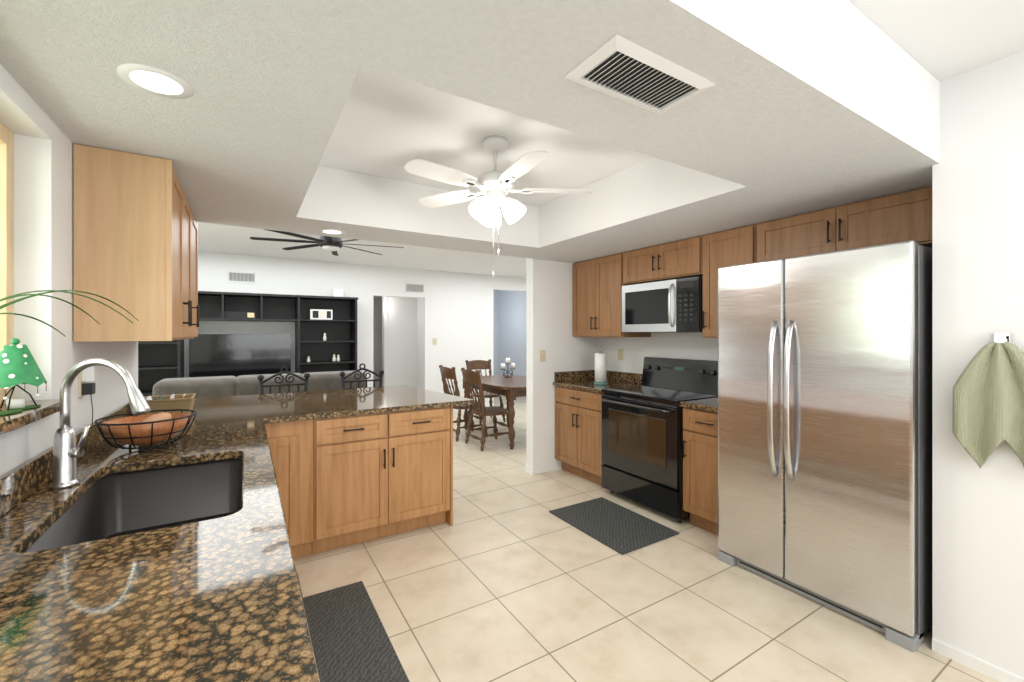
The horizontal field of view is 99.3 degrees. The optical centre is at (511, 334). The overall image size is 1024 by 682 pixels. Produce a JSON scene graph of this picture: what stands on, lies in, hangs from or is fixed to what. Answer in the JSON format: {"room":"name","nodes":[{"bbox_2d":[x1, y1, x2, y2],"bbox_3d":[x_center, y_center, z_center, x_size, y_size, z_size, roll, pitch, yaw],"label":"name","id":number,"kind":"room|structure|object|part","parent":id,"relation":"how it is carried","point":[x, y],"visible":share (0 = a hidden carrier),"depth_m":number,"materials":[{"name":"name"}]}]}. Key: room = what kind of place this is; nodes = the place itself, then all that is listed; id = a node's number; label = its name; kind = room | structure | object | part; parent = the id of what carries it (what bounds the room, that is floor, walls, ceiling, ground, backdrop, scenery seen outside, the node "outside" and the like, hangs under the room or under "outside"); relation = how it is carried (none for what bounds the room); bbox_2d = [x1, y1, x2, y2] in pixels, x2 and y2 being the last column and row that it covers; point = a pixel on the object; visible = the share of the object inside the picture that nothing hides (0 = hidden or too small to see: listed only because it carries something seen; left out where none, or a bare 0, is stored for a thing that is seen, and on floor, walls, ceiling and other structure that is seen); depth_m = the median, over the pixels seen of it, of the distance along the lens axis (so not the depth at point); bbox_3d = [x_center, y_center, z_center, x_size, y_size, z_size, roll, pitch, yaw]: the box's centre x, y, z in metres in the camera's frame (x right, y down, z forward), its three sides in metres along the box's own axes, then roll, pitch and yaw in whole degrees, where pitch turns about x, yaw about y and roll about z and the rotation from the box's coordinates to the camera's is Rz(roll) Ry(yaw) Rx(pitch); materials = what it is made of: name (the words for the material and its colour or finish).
{"room":"kitchen","nodes":[
{"label":"kitchen","id":0,"kind":"room"},
{"bbox_2d":[0,64,137,475],"bbox_3d":[-0.753,0.145,-0.121,0.250,2.510,6.580,0,0,-32],"label":"wall","id":1,"kind":"structure","parent":0,"point":[43,201],"depth_m":1.51,"materials":[{"name":"white paint"}]},
{"bbox_2d":[0,122,13,404],"bbox_3d":[-1.352,-0.226,0.866,0.060,0.906,1.388,0,0,-32],"label":"window","id":2,"kind":"structure","parent":1,"relation":"in","point":[6,224],"depth_m":1.43,"materials":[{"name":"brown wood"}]},
{"bbox_2d":[0,399,58,435],"bbox_3d":[-1.335,0.243,0.877,0.300,0.031,1.386,0,0,-32],"label":"window sill","id":3,"kind":"structure","parent":1,"relation":"attached to","point":[14,421],"depth_m":1.27,"materials":[{"name":"brown stone"}]},
{"bbox_2d":[0,338,47,415],"bbox_3d":[-1.492,0.120,1.290,0.132,0.214,0.222,0,0,-32],"label":"lamp","id":4,"kind":"object","parent":3,"relation":"on","point":[18,364],"visible":1,"depth_m":1.31,"materials":[{"name":"green fabric"}]},
{"bbox_2d":[0,290,138,336],"bbox_3d":[-1.169,0.044,1.033,0.410,0.365,1.561,0,0,-32],"label":"plant","id":5,"kind":"object","parent":3,"relation":"on","point":[20,299],"visible":1,"depth_m":1.13,"materials":[{"name":"green plant"}]},
{"bbox_2d":[78,366,96,426],"bbox_3d":[-1.760,0.260,1.806,0.044,0.260,0.070,0,0,-32],"label":"outlet","id":6,"kind":"object","parent":1,"relation":"attached to","point":[84,376],"visible":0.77,"depth_m":1.79,"materials":[{"name":"beige plastic"}]},
{"bbox_2d":[73,144,198,341],"bbox_3d":[-1.895,-0.358,2.313,0.338,0.777,1.228,0,0,-32],"label":"upper cabinet","id":7,"kind":"object","parent":1,"relation":"attached to","point":[185,315],"depth_m":1.80,"materials":[{"name":"brown wood"}]},
{"bbox_3d":[-1.590,-0.358,1.786,0.307,0.777,0.012,0,0,-32],"label":"upper cab mount left panel","id":8,"kind":"part","parent":7,"relation":"part of","materials":[{"name":"brown wood"}]},
{"bbox_2d":[184,252,525,404],"bbox_3d":[-3.111,0.145,6.608,9.840,2.510,0.120,0,0,-32],"label":"wall","id":9,"kind":"structure","parent":0,"point":[458,316],"depth_m":7.11,"materials":[{"name":"white paint"}]},
{"bbox_2d":[227,271,255,283],"bbox_3d":[-3.798,-0.800,6.112,0.350,0.160,0.008,0,0,-32],"label":"air vent","id":10,"kind":"object","parent":9,"relation":"in","point":[240,277],"visible":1,"depth_m":6.11,"materials":[{"name":"white metal"}]},
{"bbox_2d":[405,282,424,293],"bbox_3d":[-1.658,-0.785,7.423,0.350,0.170,0.008,0,0,-32],"label":"air vent","id":11,"kind":"object","parent":9,"relation":"in","point":[414,287],"depth_m":7.42,"materials":[{"name":"white metal"}]},
{"bbox_2d":[453,404,493,411],"bbox_3d":[-0.924,1.360,7.871,1.350,0.080,0.012,0,0,-32],"label":"baseboard","id":12,"kind":"structure","parent":9,"relation":"attached to","point":[487,405],"depth_m":7.89,"materials":[{"name":"white"}]},
{"bbox_2d":[373,296,422,388],"bbox_3d":[-2.489,0.145,8.291,1.420,2.510,2.100,0,0,-32],"label":"wall","id":13,"kind":"structure","parent":0,"point":[398,341],"depth_m":8.19,"materials":[{"name":"white paint"}]},
{"bbox_2d":[0,0,939,262],"bbox_3d":[0.064,-0.929,2.518,3.900,0.359,2.933,0,0,-32],"label":"ceiling","id":14,"kind":"structure","parent":0,"point":[802,107],"depth_m":1.45,"materials":[{"name":"white paint"}]},
{"bbox_2d":[116,63,193,98],"bbox_3d":[-1.057,-0.748,1.294,0.180,0.004,0.180,0,0,-32],"label":"recessed light","id":15,"kind":"object","parent":14,"relation":"in","point":[155,81],"visible":1,"depth_m":1.29,"materials":[{"name":"white plastic"}]},
{"bbox_2d":[319,229,344,234],"bbox_3d":[-1.316,-0.748,3.181,0.180,0.004,0.180,0,0,-32],"label":"ceiling light","id":16,"kind":"object","parent":14,"relation":"attached to","point":[332,231],"depth_m":3.17,"materials":[{"name":"white plastic"}]},
{"bbox_2d":[564,34,715,114],"bbox_3d":[0.381,-0.744,1.283,0.410,0.012,0.210,0,0,-32],"label":"ceiling vent","id":17,"kind":"object","parent":14,"relation":"in","point":[621,68],"visible":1,"depth_m":1.26,"materials":[{"name":"white metal"}]},
{"bbox_2d":[493,290,497,374],"bbox_3d":[-1.058,0.145,10.329,1.590,2.510,0.120,0,0,-32],"label":"wall","id":18,"kind":"structure","parent":0,"point":[495,292],"depth_m":10.66,"materials":[{"name":"white paint"}]},
{"bbox_2d":[498,290,525,396],"bbox_3d":[0.197,0.145,9.937,0.120,2.510,2.100,0,0,-32],"label":"wall","id":19,"kind":"structure","parent":0,"point":[509,324],"depth_m":10.12,"materials":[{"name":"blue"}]},
{"bbox_2d":[526,258,598,473],"bbox_3d":[1.577,0.145,5.235,3.280,2.510,0.120,0,0,-32],"label":"wall","id":20,"kind":"structure","parent":0,"point":[549,307],"depth_m":4.43,"materials":[{"name":"white paint"}]},
{"bbox_2d":[540,350,545,361],"bbox_3d":[0.312,0.220,4.381,0.070,0.114,0.014,0,0,-32],"label":"light switch","id":21,"kind":"object","parent":20,"relation":"attached to","point":[542,355],"visible":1,"depth_m":4.38,"materials":[{"name":"beige plastic"}]},
{"bbox_2d":[197,0,1023,277],"bbox_3d":[-1.011,-1.160,3.181,9.840,0.100,12.720,0,0,-32],"label":"ceiling","id":22,"kind":"structure","parent":0,"point":[388,126],"depth_m":2.47,"materials":[{"name":"white paint"}]},
{"bbox_2d":[250,229,403,255],"bbox_3d":[-1.861,-0.984,4.465,1.423,0.252,1.423,0,0,-32],"label":"ceiling fan","id":23,"kind":"object","parent":22,"relation":"hanging from","point":[333,245],"visible":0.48,"depth_m":4.38,"materials":[{"name":"black metal"}]},
{"bbox_2d":[404,136,591,277],"bbox_3d":[-0.099,-0.716,2.464,1.071,0.787,1.066,0,0,-32],"label":"ceiling fan","id":24,"kind":"object","parent":22,"relation":"hanging from","point":[495,186],"visible":1,"depth_m":2.43,"materials":[{"name":"white"}]},
{"bbox_2d":[294,395,998,681],"bbox_3d":[-1.042,1.450,3.232,10.000,0.100,13.000,0,0,-32],"label":"floor","id":25,"kind":"structure","parent":0,"point":[507,576],"depth_m":2.27,"materials":[{"name":"tile"}]},
{"bbox_2d":[138,289,357,395],"bbox_3d":[-3.682,0.360,5.942,2.960,2.080,0.411,0,0,-32],"label":"media cabinet","id":26,"kind":"object","parent":25,"relation":"on","point":[325,333],"visible":0.46,"depth_m":6.29,"materials":[{"name":"black wood"}]},
{"bbox_2d":[257,366,309,393],"bbox_3d":[-1.993,0.848,3.836,0.448,1.107,0.451,0,0,-32],"label":"bar stool","id":27,"kind":"object","parent":25,"relation":"on","point":[260,378],"visible":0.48,"depth_m":3.99,"materials":[{"name":"grey metal"}]},
{"bbox_2d":[269,445,302,599],"bbox_3d":[-0.547,0.963,0.450,0.690,0.875,4.538,0,0,-32],"label":"base cabinet","id":28,"kind":"object","parent":25,"relation":"on","point":[285,520],"visible":0.02,"depth_m":1.09,"materials":[{"name":"brown wood"}]},
{"bbox_2d":[0,394,319,681],"bbox_3d":[-0.845,0.457,0.936,0.690,0.134,5.680,0,0,-32],"label":"countertop","id":29,"kind":"structure","parent":28,"relation":"on","point":[216,600],"depth_m":0.86,"materials":[{"name":"brown stone"}]},
{"bbox_2d":[50,358,150,488],"bbox_3d":[-1.328,0.283,1.412,0.299,0.412,0.068,0,0,-4],"label":"faucet","id":30,"kind":"object","parent":29,"relation":"on","point":[67,451],"visible":1,"depth_m":1.40,"materials":[{"name":"silver metal"}]},
{"bbox_2d":[25,459,242,552],"bbox_3d":[-1.129,0.641,1.402,0.476,0.232,0.806,0,0,-32],"label":"sink","id":31,"kind":"object","parent":29,"relation":"in","point":[118,504],"visible":0.19,"depth_m":1.68,"materials":[{"name":"black"}]},
{"bbox_2d":[94,409,196,453],"bbox_3d":[-1.557,0.415,1.861,0.337,0.148,0.337,0,0,-32],"label":"fruit basket","id":32,"kind":"object","parent":29,"relation":"on","point":[142,430],"visible":1,"depth_m":1.80,"materials":[{"name":"grey metal"}]},
{"bbox_2d":[143,393,195,414],"bbox_3d":[-2.100,0.431,2.642,0.272,0.115,0.233,0,0,-32],"label":"wicker basket","id":33,"kind":"object","parent":29,"relation":"on","point":[173,401],"visible":0.54,"depth_m":2.59,"materials":[{"name":"brown wicker"}]},
{"bbox_2d":[265,419,312,558],"bbox_3d":[-1.508,0.963,2.864,0.294,0.875,0.620,0,0,-32],"label":"base cabinet","id":34,"kind":"object","parent":25,"relation":"on","point":[291,444],"visible":0.67,"depth_m":2.63,"materials":[{"name":"brown wood"}]},
{"bbox_2d":[303,581,409,681],"bbox_3d":[-0.517,1.393,1.489,0.445,0.011,1.980,0,0,-32],"label":"area rug","id":35,"kind":"object","parent":25,"relation":"on","point":[350,640],"visible":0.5,"depth_m":1.98,"materials":[{"name":"fabric"}]},
{"bbox_2d":[340,363,383,388],"bbox_3d":[-1.400,0.848,4.199,0.448,1.107,0.451,0,0,-32],"label":"bar stool","id":36,"kind":"object","parent":25,"relation":"on","point":[343,378],"visible":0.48,"depth_m":4.35,"materials":[{"name":"grey metal"}]},
{"bbox_2d":[312,407,449,553],"bbox_3d":[-0.983,0.963,3.166,0.912,0.875,0.654,0,0,-32],"label":"base cabinet","id":37,"kind":"object","parent":25,"relation":"on","point":[378,475],"visible":0.94,"depth_m":2.89,"materials":[{"name":"brown wood"}]},
{"bbox_2d":[272,385,474,421],"bbox_3d":[-1.154,0.507,3.389,1.345,0.034,1.174,0,0,-32],"label":"countertop","id":38,"kind":"structure","parent":37,"relation":"on","point":[309,405],"depth_m":3.16,"materials":[{"name":"brown stone"}]},
{"bbox_2d":[446,406,452,525],"bbox_3d":[-0.597,0.963,3.432,0.020,0.875,0.604,0,0,-32],"label":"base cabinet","id":39,"kind":"object","parent":25,"relation":"on","point":[449,517],"visible":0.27,"depth_m":3.17,"materials":[{"name":"brown wood"}]},
{"bbox_2d":[439,365,487,441],"bbox_3d":[-0.679,0.914,5.940,0.563,0.977,0.482,0,0,-32],"label":"dining chair","id":40,"kind":"object","parent":25,"relation":"on","point":[448,373],"visible":0.52,"depth_m":5.75,"materials":[{"name":"brown wood"}]},
{"bbox_2d":[461,367,509,450],"bbox_3d":[-0.323,0.914,5.473,0.563,0.977,0.482,0,0,-32],"label":"dining chair","id":41,"kind":"object","parent":25,"relation":"on","point":[471,376],"visible":0.88,"depth_m":5.35,"materials":[{"name":"brown wood"}]},
{"bbox_2d":[465,359,505,423],"bbox_3d":[-0.439,0.914,7.032,0.482,0.977,0.563,0,0,-32],"label":"dining chair","id":42,"kind":"object","parent":25,"relation":"on","point":[475,365],"visible":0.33,"depth_m":7.17,"materials":[{"name":"brown wood"}]},
{"bbox_2d":[462,375,525,448],"bbox_3d":[-0.031,1.020,6.021,1.000,0.760,1.500,0,0,-32],"label":"dining table","id":43,"kind":"object","parent":25,"relation":"on","point":[512,388],"visible":0.58,"depth_m":5.52,"materials":[{"name":"brown wood"}]},
{"bbox_2d":[501,358,514,377],"bbox_3d":[-0.060,0.496,6.414,0.250,0.285,0.097,0,0,-32],"label":"candle holder","id":44,"kind":"object","parent":43,"relation":"on","point":[508,362],"visible":1,"depth_m":6.39,"materials":[{"name":"white wax"}]},
{"bbox_2d":[555,386,603,485],"bbox_3d":[0.869,0.963,4.307,0.650,0.875,0.713,0,0,-32],"label":"base cabinet","id":45,"kind":"object","parent":25,"relation":"on","point":[578,432],"visible":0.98,"depth_m":4.13,"materials":[{"name":"brown wood"}]},
{"bbox_2d":[553,370,641,392],"bbox_3d":[0.875,0.457,4.311,0.636,0.134,0.715,0,0,-32],"label":"countertop","id":46,"kind":"structure","parent":45,"relation":"on","point":[583,380],"depth_m":4.42,"materials":[{"name":"brown stone"}]},
{"bbox_2d":[593,348,607,384],"bbox_3d":[0.868,0.310,4.250,0.144,0.357,0.144,0,0,-32],"label":"paper towel holder","id":47,"kind":"object","parent":46,"relation":"on","point":[600,368],"visible":1,"depth_m":4.20,"materials":[{"name":"white paper"}]},
{"bbox_2d":[549,497,678,554],"bbox_3d":[0.731,1.393,3.228,0.560,0.011,0.780,0,0,-32],"label":"area rug","id":48,"kind":"object","parent":25,"relation":"on","point":[621,530],"visible":1,"depth_m":3.17,"materials":[{"name":"fabric"}]},
{"bbox_2d":[601,357,717,522],"bbox_3d":[1.233,0.807,3.635,0.678,1.185,0.798,0,0,-32],"label":"range","id":49,"kind":"object","parent":25,"relation":"on","point":[642,442],"visible":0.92,"depth_m":3.49,"materials":[{"name":"black metal"}]},
{"bbox_2d":[683,407,717,534],"bbox_3d":[1.584,0.963,3.139,0.650,0.875,0.402,0,0,-32],"label":"base cabinet","id":50,"kind":"object","parent":25,"relation":"on","point":[700,466],"visible":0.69,"depth_m":3.04,"materials":[{"name":"brown wood"}]},
{"bbox_2d":[680,397,717,412],"bbox_3d":[1.590,0.457,3.143,0.636,0.134,0.404,0,0,-32],"label":"countertop","id":51,"kind":"structure","parent":50,"relation":"on","point":[709,404],"depth_m":3.07,"materials":[{"name":"brown stone"}]},
{"bbox_2d":[718,240,931,652],"bbox_3d":[1.832,0.492,2.495,0.869,1.815,0.930,0,0,-32],"label":"fridge","id":52,"kind":"object","parent":25,"relation":"on","point":[914,643],"depth_m":2.16,"materials":[{"name":"grey metal"}]},
{"bbox_3d":[1.403,0.460,2.550,0.067,1.750,0.388,0,0,-32],"label":"fridge door","id":53,"kind":"part","parent":52,"relation":"part of","materials":[{"name":"silver metal"}]},
{"bbox_3d":[1.452,0.355,2.350,0.070,0.856,0.113,0,0,-32],"label":"fridge handle","id":54,"kind":"part","parent":52,"relation":"part of","materials":[{"name":"silver metal"}]},
{"bbox_3d":[1.647,0.460,2.152,0.067,1.750,0.538,0,0,-32],"label":"fridge door","id":55,"kind":"part","parent":52,"relation":"part of","materials":[{"name":"silver metal"}]},
{"bbox_3d":[-2.813,1.030,5.049,2.340,0.740,0.950,0,0,-32],"label":"sofa","id":56,"kind":"object","parent":25,"relation":"on","visible":0},
{"bbox_2d":[153,370,366,398],"bbox_3d":[-2.800,0.725,5.028,2.000,0.549,0.960,0,0,-32],"label":"sofa","id":57,"kind":"object","parent":56,"relation":"attached to","point":[216,386],"visible":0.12,"depth_m":4.50,"materials":[{"name":"grey fabric"}]},
{"bbox_3d":[-3.681,1.125,5.940,1.290,0.550,0.416,0,0,-32],"label":"tv console","id":58,"kind":"object","parent":25,"relation":"on","visible":0},
{"bbox_2d":[189,334,290,376],"bbox_3d":[-3.666,0.424,5.916,1.170,0.849,0.200,0,0,-32],"label":"screen","id":59,"kind":"object","parent":58,"relation":"on","point":[236,355],"visible":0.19,"depth_m":5.87,"materials":[{"name":"black glass"}]},
{"bbox_2d":[599,332,717,373],"bbox_3d":[1.772,0.145,3.578,0.120,2.510,2.910,0,0,-32],"label":"wall","id":60,"kind":"structure","parent":0,"point":[684,345],"depth_m":4.14,"materials":[{"name":"white paint"}]},
{"bbox_2d":[573,253,650,336],"bbox_3d":[0.967,-0.358,4.366,0.420,0.777,0.715,0,0,-32],"label":"upper cabinet","id":61,"kind":"object","parent":60,"relation":"attached to","point":[598,283],"visible":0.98,"depth_m":4.23,"materials":[{"name":"brown wood"}]},
{"bbox_2d":[618,349,622,359],"bbox_3d":[1.126,0.210,4.508,0.008,0.114,0.070,0,0,-32],"label":"outlet","id":62,"kind":"object","parent":60,"relation":"attached to","point":[620,354],"visible":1,"depth_m":4.50,"materials":[{"name":"beige plastic"}]},
{"bbox_2d":[623,236,702,284],"bbox_3d":[1.365,-0.601,3.717,0.420,0.292,0.803,0,0,-32],"label":"upper cabinet","id":63,"kind":"object","parent":60,"relation":"attached to","point":[679,259],"visible":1,"depth_m":3.57,"materials":[{"name":"brown wood"}]},
{"bbox_2d":[622,276,702,331],"bbox_3d":[1.351,-0.228,3.708,0.441,0.425,0.792,0,0,-32],"label":"microwave","id":64,"kind":"object","parent":63,"relation":"attached to","point":[674,305],"visible":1,"depth_m":3.54,"materials":[{"name":"silver metal"}]},
{"bbox_2d":[703,224,756,337],"bbox_3d":[1.682,-0.358,3.200,0.420,0.777,0.403,0,0,-32],"label":"upper cabinet","id":65,"kind":"object","parent":60,"relation":"attached to","point":[735,246],"visible":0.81,"depth_m":3.17,"materials":[{"name":"brown wood"}]},
{"bbox_2d":[757,186,931,261],"bbox_3d":[2.036,-0.604,2.623,0.420,0.287,0.945,0,0,-32],"label":"upper cabinet","id":66,"kind":"object","parent":60,"relation":"attached to","point":[902,216],"visible":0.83,"depth_m":2.47,"materials":[{"name":"brown wood"}]},
{"bbox_2d":[932,51,1023,677],"bbox_3d":[3.184,0.145,0.585,0.840,2.510,3.670,0,0,-32],"label":"wall","id":67,"kind":"structure","parent":0,"point":[977,304],"depth_m":1.81,"materials":[{"name":"white paint"}]},
{"bbox_2d":[932,638,1023,681],"bbox_3d":[2.795,1.375,0.405,0.010,0.050,3.569,0,0,-32],"label":"baseboard","id":68,"kind":"structure","parent":67,"relation":"attached to","point":[976,664],"depth_m":1.81,"materials":[{"name":"white wood"}]},
{"bbox_2d":[994,333,1010,342],"bbox_3d":[1.956,0.022,1.738,0.048,0.055,0.044,0,0,-32],"label":"towel hook","id":69,"kind":"object","parent":67,"relation":"attached to","point":[1000,337],"visible":0.62,"depth_m":1.73,"materials":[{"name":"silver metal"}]},
{"bbox_2d":[953,341,1023,468],"bbox_3d":[1.946,0.301,1.716,0.069,0.546,0.290,0,0,-32],"label":"hanging towel","id":70,"kind":"object","parent":69,"relation":"hanging from","point":[988,402],"visible":1,"depth_m":1.73,"materials":[{"name":"green fabric"}]}
]}

